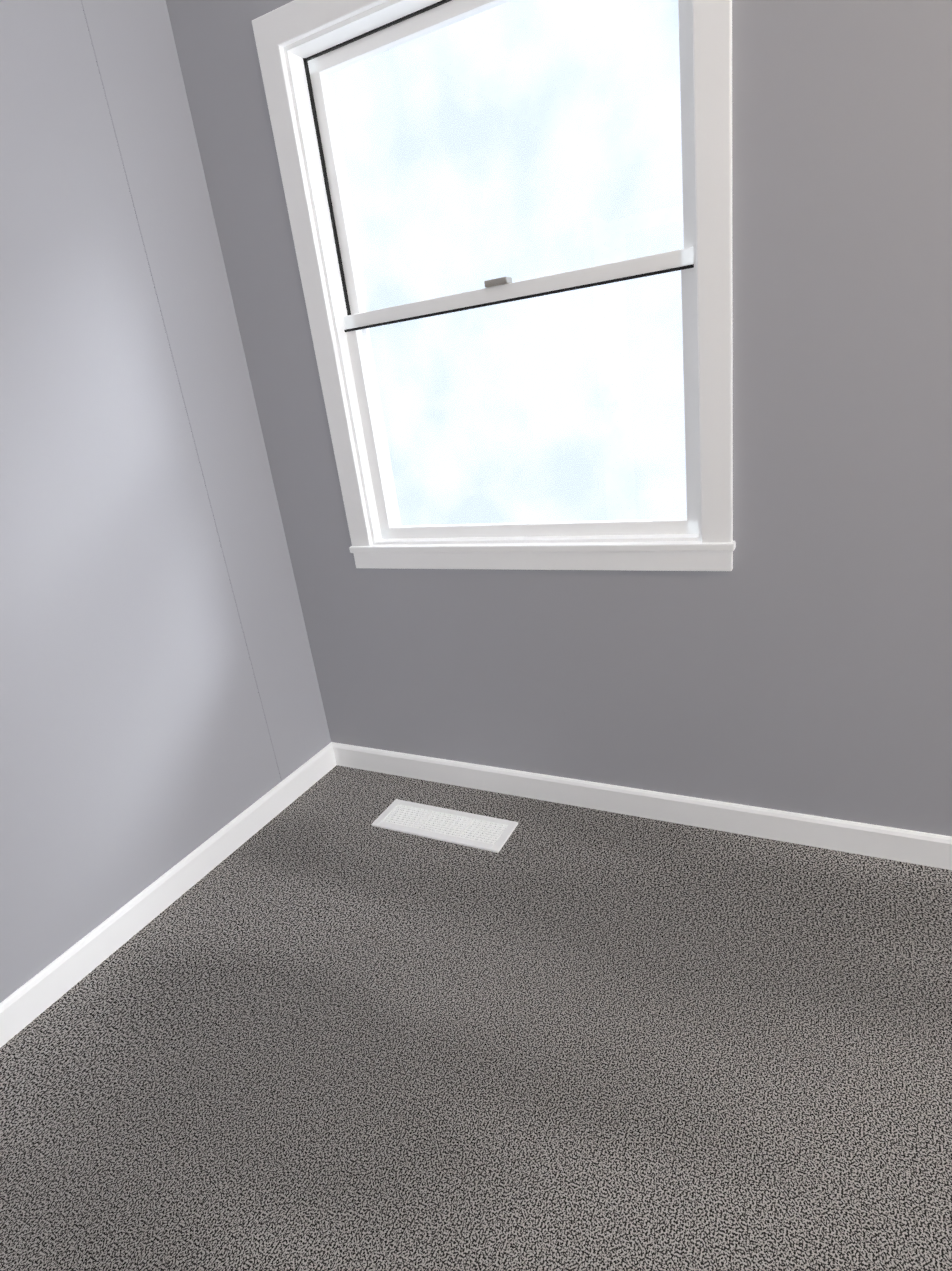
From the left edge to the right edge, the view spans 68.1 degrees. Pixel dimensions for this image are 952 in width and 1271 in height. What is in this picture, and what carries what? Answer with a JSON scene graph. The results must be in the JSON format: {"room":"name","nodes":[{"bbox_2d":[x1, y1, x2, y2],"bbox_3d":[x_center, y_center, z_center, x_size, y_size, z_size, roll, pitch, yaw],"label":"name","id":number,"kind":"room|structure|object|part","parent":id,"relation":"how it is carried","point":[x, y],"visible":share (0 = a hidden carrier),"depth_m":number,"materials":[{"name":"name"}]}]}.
{"room":"empty bedroom","nodes":[
{"label":"empty bedroom","id":0,"kind":"room"},
{"bbox_2d":[0,0,330,1002],"bbox_3d":[-1.529,-0.015,0.650,0.110,2.440,3.890,3,23,28],"label":"wall","id":1,"kind":"structure","parent":0,"point":[136,752],"depth_m":1.73,"materials":[{"name":"grey paint"}]},
{"bbox_2d":[0,742,336,1047],"bbox_3d":[-1.326,1.084,1.025,0.014,0.085,3.670,3,23,28],"label":"baseboard","id":2,"kind":"structure","parent":1,"relation":"attached to","point":[33,998],"depth_m":1.85,"materials":[{"name":"white wood"}]},
{"bbox_2d":[81,0,281,780],"bbox_3d":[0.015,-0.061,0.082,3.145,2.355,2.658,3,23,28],"label":"wall seam","id":3,"kind":"object","parent":1,"relation":"attached to","point":[175,367],"depth_m":1.85,"materials":[{"name":"grey paint"}]},
{"bbox_2d":[0,765,951,1270],"bbox_3d":[0.866,1.277,-0.035,5.115,0.100,3.800,3,23,28],"label":"floor","id":4,"kind":"structure","parent":0,"point":[322,1023],"depth_m":1.36,"materials":[{"name":"carpet"}]},
{"bbox_2d":[371,799,517,852],"bbox_3d":[-0.097,0.563,2.103,0.430,0.009,0.140,3,23,28],"label":"floor air vent","id":5,"kind":"object","parent":4,"relation":"on","point":[487,833],"visible":1,"depth_m":2.09,"materials":[{"name":"white metal"}]},
{"bbox_2d":[166,0,951,835],"bbox_3d":[1.532,-0.573,1.038,4.895,2.440,0.110,3,23,28],"label":"wall","id":6,"kind":"structure","parent":0,"point":[796,658],"depth_m":1.66,"materials":[{"name":"grey paint"}]},
{"bbox_2d":[252,0,735,570],"bbox_3d":[0.066,-0.839,1.732,1.102,1.361,0.176,3,23,28],"label":"window","id":7,"kind":"structure","parent":6,"relation":"in","point":[518,140],"depth_m":1.70,"materials":[{"name":"white"}]},
{"bbox_2d":[484,277,511,287],"bbox_3d":[0.054,-0.855,1.707,0.060,0.015,0.035,3,23,28],"label":"sash lock","id":8,"kind":"object","parent":7,"relation":"attached to","point":[497,282],"visible":0.92,"depth_m":1.69,"materials":[{"name":"silver metal"}]},
{"bbox_2d":[303,0,693,331],"bbox_3d":[0.024,-1.105,1.623,0.936,0.626,0.039,3,23,28],"label":"tracks","id":9,"kind":"object","parent":7,"relation":"attached to","point":[413,14],"visible":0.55,"depth_m":1.75,"materials":[{"name":"grey metal"}]},
{"bbox_3d":[0.039,-1.120,1.649,0.936,0.620,0.030,3,23,28],"label":"window sash","id":10,"kind":"part","parent":7,"relation":"part of","materials":[{"name":"clear glass"}]},
{"bbox_3d":[0.039,-1.120,1.649,0.872,0.556,0.004,3,23,28],"label":"sash glass","id":11,"kind":"part","parent":7,"relation":"part of","materials":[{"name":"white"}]},
{"bbox_3d":[0.097,-0.562,1.822,0.936,0.620,0.030,3,23,28],"label":"window sash","id":12,"kind":"part","parent":7,"relation":"part of","materials":[{"name":"clear glass"}]},
{"bbox_3d":[0.097,-0.562,1.822,0.872,0.556,0.004,3,23,28],"label":"sash glass","id":13,"kind":"part","parent":7,"relation":"part of","materials":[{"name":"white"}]},
{"bbox_2d":[332,742,951,869],"bbox_3d":[1.653,0.545,1.391,4.895,0.085,0.014,3,23,28],"label":"baseboard","id":14,"kind":"structure","parent":6,"relation":"attached to","point":[907,846],"depth_m":1.96,"materials":[{"name":"white wood"}]}
]}

